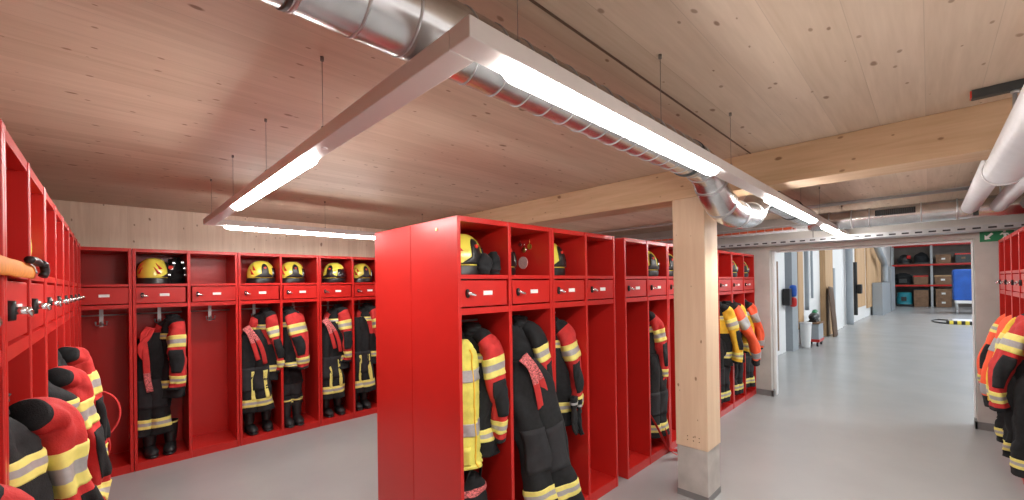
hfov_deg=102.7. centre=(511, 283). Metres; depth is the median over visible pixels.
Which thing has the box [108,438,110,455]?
loop
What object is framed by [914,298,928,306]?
crate
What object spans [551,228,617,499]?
locker
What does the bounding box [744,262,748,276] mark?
helmet
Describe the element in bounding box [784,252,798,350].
column
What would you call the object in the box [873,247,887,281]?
vent pipe
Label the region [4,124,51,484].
locker
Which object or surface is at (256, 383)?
trousers
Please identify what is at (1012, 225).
cable tray
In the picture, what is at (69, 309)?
locker
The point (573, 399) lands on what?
glove
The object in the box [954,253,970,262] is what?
crate
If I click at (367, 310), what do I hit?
jacket
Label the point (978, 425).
baseboard
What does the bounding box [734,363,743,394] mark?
trousers
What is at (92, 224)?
wall
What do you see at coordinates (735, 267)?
helmet
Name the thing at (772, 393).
baseboard
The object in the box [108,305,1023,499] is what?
floor
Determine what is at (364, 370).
trousers
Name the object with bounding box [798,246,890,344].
wall
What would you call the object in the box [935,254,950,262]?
crate
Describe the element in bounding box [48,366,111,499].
jacket
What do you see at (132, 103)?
ceiling
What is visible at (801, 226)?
basket tray
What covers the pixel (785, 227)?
power cable
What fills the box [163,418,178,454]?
rubber boot
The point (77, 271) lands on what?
locker
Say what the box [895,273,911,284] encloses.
bag
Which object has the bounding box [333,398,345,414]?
rubber boot
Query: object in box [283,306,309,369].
jacket
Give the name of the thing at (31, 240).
helmet
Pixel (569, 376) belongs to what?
jacket
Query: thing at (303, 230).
diffuser
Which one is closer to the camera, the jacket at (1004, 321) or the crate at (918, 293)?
the jacket at (1004, 321)
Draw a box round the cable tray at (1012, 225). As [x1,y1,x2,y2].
[717,221,1023,249]
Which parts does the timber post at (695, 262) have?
dark skirting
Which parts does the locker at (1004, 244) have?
drawer door, drawer door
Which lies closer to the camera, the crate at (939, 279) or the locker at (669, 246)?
the locker at (669, 246)
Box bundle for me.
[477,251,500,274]
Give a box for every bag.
[464,467,486,499]
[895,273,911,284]
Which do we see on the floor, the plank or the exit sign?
the plank
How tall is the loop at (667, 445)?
0.518 m
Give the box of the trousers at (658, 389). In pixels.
[650,354,669,438]
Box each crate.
[913,275,927,283]
[913,288,928,297]
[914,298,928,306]
[934,275,951,283]
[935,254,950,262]
[935,289,951,297]
[935,298,951,306]
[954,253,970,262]
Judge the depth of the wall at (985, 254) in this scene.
5.17 m
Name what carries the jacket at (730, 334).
hanging from the locker at (724, 258)
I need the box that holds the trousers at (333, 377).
[322,318,344,399]
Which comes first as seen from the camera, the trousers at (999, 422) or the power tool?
the trousers at (999, 422)
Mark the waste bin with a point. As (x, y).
(805, 327)
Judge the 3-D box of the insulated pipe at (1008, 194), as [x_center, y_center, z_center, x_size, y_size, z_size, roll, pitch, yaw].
[3.773,-0.803,3.074,2.604,0.298,0.116,-1,0,-44]
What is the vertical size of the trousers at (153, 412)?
1.072 m
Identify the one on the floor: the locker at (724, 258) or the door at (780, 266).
the locker at (724, 258)
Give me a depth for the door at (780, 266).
9.58 m
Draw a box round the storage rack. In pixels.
[891,242,970,306]
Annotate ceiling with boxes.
[0,0,1023,235]
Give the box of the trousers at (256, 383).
[241,325,274,413]
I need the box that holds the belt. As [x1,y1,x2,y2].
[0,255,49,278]
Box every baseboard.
[756,388,775,396]
[974,417,994,431]
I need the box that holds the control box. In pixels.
[857,284,862,293]
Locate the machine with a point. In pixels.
(920, 258)
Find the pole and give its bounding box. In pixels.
[853,262,857,314]
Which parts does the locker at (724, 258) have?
drawer door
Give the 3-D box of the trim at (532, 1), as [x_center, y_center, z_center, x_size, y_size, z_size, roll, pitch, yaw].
[0.261,-0.905,1.501,4.010,0.005,0.009,-1,0,-44]
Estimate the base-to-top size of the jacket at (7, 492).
0.825 m
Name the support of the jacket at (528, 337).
hanging from the locker at (443, 299)
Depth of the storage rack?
24.41 m
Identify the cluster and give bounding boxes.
[518,240,531,252]
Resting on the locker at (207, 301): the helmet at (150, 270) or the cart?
the helmet at (150, 270)
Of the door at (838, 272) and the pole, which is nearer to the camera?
the door at (838, 272)
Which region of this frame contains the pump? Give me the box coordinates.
[897,255,911,264]
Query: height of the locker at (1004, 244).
2.100 m
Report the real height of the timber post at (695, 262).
2.365 m
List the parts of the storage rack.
upright frame, upright frame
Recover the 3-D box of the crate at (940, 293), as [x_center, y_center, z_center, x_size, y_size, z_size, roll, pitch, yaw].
[25.642,0.603,24.349,0.630,0.539,0.674,-1,0,-44]
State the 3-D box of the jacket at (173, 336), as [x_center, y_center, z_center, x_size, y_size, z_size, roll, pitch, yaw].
[-3.435,0.728,4.150,0.377,0.825,0.236,-1,0,22]
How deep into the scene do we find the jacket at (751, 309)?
5.96 m
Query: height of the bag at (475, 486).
0.535 m
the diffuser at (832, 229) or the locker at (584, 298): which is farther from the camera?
the diffuser at (832, 229)
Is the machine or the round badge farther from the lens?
the machine
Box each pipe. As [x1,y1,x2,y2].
[589,186,997,233]
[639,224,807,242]
[804,251,808,309]
[810,251,813,297]
[845,249,853,324]
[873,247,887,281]
[961,160,994,212]
[981,85,1023,185]
[990,178,1023,211]
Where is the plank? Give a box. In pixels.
[828,286,837,336]
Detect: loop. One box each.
[102,391,120,432]
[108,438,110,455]
[651,415,677,454]
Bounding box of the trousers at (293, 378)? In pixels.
[283,368,302,404]
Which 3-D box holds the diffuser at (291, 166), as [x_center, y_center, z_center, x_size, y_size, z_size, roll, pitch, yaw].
[-1.388,-0.535,2.305,0.070,0.054,1.500,-1,0,-44]
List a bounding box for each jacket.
[0,484,34,499]
[8,393,104,499]
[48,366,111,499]
[58,345,110,452]
[155,314,186,398]
[248,308,284,380]
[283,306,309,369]
[324,304,352,368]
[355,303,375,363]
[462,322,508,457]
[512,315,554,383]
[555,315,583,425]
[649,311,667,380]
[719,301,743,365]
[721,301,760,365]
[733,300,748,357]
[745,299,764,354]
[977,314,1004,385]
[980,315,1011,406]
[986,315,1018,401]
[987,313,1023,411]
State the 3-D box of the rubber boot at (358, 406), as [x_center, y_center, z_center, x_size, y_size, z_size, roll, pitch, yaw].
[-2.086,1.530,5.486,0.258,0.301,0.130,-1,0,43]
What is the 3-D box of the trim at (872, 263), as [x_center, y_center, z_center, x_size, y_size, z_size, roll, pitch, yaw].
[18.006,-1.138,20.402,4.905,4.500,0.058,-1,0,-43]
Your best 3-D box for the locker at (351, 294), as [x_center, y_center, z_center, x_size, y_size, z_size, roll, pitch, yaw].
[-2.220,0.708,5.489,0.838,2.100,0.536,-1,0,-44]
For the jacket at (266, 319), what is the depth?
4.69 m
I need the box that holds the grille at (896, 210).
[875,206,915,215]
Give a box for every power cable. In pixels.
[647,227,792,240]
[654,228,793,241]
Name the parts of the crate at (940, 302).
lid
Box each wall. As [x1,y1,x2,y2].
[51,199,385,257]
[614,214,1023,423]
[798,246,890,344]
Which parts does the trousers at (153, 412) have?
leg, leg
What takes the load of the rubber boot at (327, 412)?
in the locker at (351, 294)
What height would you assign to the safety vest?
0.740 m
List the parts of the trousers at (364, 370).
leg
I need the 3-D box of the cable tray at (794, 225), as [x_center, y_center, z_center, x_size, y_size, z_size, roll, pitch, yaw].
[2.982,-0.723,6.233,0.090,0.090,7.100,-1,0,-44]
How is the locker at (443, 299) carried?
on the floor
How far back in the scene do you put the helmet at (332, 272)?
5.25 m
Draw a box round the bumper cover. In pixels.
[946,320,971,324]
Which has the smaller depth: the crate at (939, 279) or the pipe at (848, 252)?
the pipe at (848, 252)
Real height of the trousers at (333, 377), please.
1.036 m
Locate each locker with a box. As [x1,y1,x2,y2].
[0,119,6,484]
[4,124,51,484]
[45,189,69,396]
[63,217,78,346]
[74,236,84,346]
[80,246,133,476]
[132,248,239,471]
[237,252,320,445]
[319,255,376,425]
[375,225,413,499]
[411,215,552,499]
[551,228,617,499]
[614,238,670,478]
[667,243,676,448]
[717,250,733,417]
[732,252,755,407]
[995,234,1011,316]
[1006,227,1023,483]
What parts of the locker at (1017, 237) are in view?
drawer door, turn handle, drawer door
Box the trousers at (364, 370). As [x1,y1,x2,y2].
[354,317,375,393]
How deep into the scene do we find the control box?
16.05 m
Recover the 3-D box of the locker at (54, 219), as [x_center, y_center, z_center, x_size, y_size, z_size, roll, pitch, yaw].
[-2.237,0.693,1.708,0.536,2.100,0.856,-1,0,-44]
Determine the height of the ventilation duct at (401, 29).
0.445 m
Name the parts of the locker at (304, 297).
drawer door, drawer door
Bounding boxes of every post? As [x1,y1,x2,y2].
[672,197,720,499]
[797,251,803,329]
[819,250,832,335]
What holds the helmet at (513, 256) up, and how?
in the locker at (443, 299)
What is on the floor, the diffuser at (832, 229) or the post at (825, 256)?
the post at (825, 256)
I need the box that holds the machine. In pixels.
[913,252,929,263]
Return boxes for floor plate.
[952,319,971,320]
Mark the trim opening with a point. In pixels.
(774, 278)
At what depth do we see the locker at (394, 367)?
2.82 m
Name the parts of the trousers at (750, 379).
leg, leg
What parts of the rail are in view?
threaded rod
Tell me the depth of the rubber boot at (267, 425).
4.75 m
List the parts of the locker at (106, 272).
drawer door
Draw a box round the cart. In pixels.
[952,269,971,313]
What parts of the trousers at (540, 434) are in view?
leg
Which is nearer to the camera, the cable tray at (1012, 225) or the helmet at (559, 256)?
the helmet at (559, 256)
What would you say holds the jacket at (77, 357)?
hanging from the locker at (54, 219)
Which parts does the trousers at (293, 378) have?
leg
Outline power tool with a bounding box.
[808,309,819,322]
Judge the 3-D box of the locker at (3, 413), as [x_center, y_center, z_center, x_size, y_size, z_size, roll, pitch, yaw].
[-1.032,0.670,0.481,0.536,2.100,0.856,-1,0,-44]
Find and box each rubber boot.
[142,435,159,458]
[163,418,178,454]
[243,413,258,434]
[261,409,273,431]
[284,399,294,427]
[291,397,304,425]
[323,400,333,417]
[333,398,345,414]
[355,393,362,410]
[359,392,371,408]
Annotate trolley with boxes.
[807,321,823,346]
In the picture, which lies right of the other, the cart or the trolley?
the cart
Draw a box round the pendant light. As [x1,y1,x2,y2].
[203,0,848,239]
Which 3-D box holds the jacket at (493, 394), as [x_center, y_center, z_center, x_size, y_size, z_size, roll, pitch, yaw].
[-0.233,0.664,2.605,0.441,0.825,0.238,-1,0,18]
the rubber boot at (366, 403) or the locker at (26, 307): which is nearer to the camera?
the locker at (26, 307)
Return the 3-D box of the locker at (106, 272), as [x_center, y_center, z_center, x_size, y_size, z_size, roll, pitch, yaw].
[-4.022,0.728,3.719,0.838,2.100,0.536,-1,0,-44]
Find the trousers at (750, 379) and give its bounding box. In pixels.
[746,352,755,387]
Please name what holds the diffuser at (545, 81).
attached to the pendant light
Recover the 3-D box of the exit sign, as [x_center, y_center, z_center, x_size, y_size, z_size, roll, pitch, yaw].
[5.337,-0.525,4.484,0.026,0.124,0.290,-1,0,-44]
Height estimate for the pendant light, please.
0.369 m
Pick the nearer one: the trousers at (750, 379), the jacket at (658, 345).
the jacket at (658, 345)
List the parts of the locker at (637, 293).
drawer door, drawer door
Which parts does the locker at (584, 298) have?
turn handle, drawer door, turn handle, drawer door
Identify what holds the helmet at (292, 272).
in the locker at (304, 297)
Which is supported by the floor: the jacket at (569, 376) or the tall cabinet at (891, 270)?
the tall cabinet at (891, 270)
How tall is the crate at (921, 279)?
0.544 m
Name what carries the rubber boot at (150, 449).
in the locker at (207, 301)
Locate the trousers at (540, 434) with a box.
[513,353,584,499]
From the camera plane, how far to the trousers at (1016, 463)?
3.19 m
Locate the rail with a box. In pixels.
[970,78,1023,105]
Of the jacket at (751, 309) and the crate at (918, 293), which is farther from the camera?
the crate at (918, 293)
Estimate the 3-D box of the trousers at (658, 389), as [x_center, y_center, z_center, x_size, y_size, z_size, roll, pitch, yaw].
[1.417,1.099,4.043,0.336,0.805,0.176,-1,0,-44]
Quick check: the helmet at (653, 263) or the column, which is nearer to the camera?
the helmet at (653, 263)
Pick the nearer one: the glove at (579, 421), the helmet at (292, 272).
the glove at (579, 421)
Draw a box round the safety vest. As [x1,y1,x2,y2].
[462,339,482,470]
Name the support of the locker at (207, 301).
on the floor
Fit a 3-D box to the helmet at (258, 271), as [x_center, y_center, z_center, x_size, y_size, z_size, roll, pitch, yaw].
[-2.924,-0.131,4.768,0.278,0.261,0.308,-1,0,39]
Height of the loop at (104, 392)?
0.271 m
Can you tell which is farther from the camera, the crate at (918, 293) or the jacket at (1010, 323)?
the crate at (918, 293)
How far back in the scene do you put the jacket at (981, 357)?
4.21 m
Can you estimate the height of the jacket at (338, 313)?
0.825 m
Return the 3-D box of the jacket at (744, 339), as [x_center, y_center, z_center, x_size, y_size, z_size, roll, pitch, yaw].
[3.105,0.646,5.776,0.446,0.825,0.260,-1,0,16]
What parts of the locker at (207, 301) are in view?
drawer door, drawer door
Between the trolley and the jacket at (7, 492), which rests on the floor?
the trolley
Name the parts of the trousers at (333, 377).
leg, leg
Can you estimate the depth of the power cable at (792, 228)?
5.49 m
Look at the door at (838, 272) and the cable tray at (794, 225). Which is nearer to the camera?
the cable tray at (794, 225)
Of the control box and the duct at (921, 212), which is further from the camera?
the control box
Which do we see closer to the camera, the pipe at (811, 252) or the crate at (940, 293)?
the pipe at (811, 252)
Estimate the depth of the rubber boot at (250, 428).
4.62 m
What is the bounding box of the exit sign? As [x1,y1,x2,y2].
[979,230,1015,241]
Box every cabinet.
[872,282,890,314]
[888,266,894,310]
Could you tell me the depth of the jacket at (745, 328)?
5.39 m
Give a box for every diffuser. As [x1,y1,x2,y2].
[224,226,374,239]
[232,155,317,209]
[500,64,718,175]
[764,197,816,222]
[821,226,844,236]
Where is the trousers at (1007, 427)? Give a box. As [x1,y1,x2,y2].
[1002,376,1015,457]
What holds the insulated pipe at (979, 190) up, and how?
hanging from the ceiling
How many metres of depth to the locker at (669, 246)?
4.52 m
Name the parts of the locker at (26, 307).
drawer door, turn handle, drawer door, turn handle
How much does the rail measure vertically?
0.257 m
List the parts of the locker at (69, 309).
drawer door, turn handle, drawer door, turn handle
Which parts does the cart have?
cart frame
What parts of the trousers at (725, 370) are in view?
leg, leg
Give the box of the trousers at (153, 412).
[137,327,172,437]
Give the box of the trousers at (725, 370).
[720,338,730,403]
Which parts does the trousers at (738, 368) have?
leg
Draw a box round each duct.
[259,0,815,228]
[808,193,1023,230]
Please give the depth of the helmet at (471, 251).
2.46 m
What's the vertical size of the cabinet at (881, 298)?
1.540 m
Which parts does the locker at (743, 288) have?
drawer door, drawer door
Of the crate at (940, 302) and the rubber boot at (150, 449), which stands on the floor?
the crate at (940, 302)
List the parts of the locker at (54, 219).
drawer door, turn handle, drawer door, turn handle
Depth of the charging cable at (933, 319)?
16.16 m
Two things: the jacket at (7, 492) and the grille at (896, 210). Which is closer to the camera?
the jacket at (7, 492)
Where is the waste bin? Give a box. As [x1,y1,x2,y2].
[799,322,811,348]
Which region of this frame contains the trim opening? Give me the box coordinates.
[772,239,975,417]
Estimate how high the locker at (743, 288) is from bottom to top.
2.100 m
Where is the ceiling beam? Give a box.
[462,96,1017,225]
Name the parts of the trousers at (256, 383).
leg, leg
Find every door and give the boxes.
[776,253,785,354]
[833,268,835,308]
[835,268,842,328]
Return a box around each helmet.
[31,240,37,273]
[136,258,170,283]
[245,261,275,282]
[282,262,305,282]
[321,263,345,282]
[354,263,372,281]
[460,234,483,274]
[511,249,516,274]
[554,243,565,275]
[648,251,659,275]
[669,254,672,275]
[732,260,737,276]
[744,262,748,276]
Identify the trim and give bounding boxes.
[529,0,750,153]
[854,248,865,307]
[865,248,880,307]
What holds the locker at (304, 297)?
on the floor
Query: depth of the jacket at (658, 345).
4.01 m
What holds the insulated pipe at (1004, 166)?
hanging from the ceiling
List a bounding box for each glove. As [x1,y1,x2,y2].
[570,395,578,434]
[577,399,583,435]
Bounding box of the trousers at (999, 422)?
[994,412,1003,442]
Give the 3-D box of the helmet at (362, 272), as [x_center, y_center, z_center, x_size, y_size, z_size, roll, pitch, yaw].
[-2.064,-0.141,5.612,0.278,0.261,0.308,-1,0,40]
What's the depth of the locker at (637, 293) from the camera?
3.87 m
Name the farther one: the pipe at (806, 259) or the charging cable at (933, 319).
the charging cable at (933, 319)
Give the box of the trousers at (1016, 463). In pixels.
[1009,373,1023,477]
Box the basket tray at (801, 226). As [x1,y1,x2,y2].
[640,224,808,242]
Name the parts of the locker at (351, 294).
drawer door, drawer door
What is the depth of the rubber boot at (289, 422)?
4.85 m
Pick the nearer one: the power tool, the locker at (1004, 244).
the locker at (1004, 244)
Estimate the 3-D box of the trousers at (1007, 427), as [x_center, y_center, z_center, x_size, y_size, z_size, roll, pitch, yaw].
[4.421,1.102,3.508,0.364,0.807,0.179,-1,0,22]
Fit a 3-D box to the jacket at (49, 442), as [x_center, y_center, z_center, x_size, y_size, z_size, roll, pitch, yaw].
[-1.286,0.664,1.041,0.244,0.825,0.445,-1,0,4]
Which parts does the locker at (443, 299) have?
turn handle, drawer door, name plate, turn handle, drawer door, name plate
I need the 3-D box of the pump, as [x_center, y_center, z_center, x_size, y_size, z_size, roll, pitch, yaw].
[24.447,-1.470,25.526,0.576,0.620,0.708,-1,0,-44]
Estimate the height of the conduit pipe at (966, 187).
0.036 m
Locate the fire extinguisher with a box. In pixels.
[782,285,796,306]
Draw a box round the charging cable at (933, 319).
[931,319,946,323]
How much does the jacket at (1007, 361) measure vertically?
0.842 m
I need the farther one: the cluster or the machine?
the machine
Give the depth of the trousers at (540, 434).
2.65 m
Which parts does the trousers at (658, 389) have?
leg, leg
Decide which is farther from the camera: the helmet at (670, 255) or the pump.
the pump
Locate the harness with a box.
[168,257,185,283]
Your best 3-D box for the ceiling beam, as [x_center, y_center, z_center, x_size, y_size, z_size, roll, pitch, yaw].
[0.719,-0.779,4.091,0.270,0.245,7.250,-1,0,-44]
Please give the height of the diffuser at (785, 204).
0.054 m
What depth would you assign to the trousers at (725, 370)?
5.24 m
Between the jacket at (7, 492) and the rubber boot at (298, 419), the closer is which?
the jacket at (7, 492)
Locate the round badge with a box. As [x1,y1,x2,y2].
[519,257,527,268]
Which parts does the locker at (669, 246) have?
drawer door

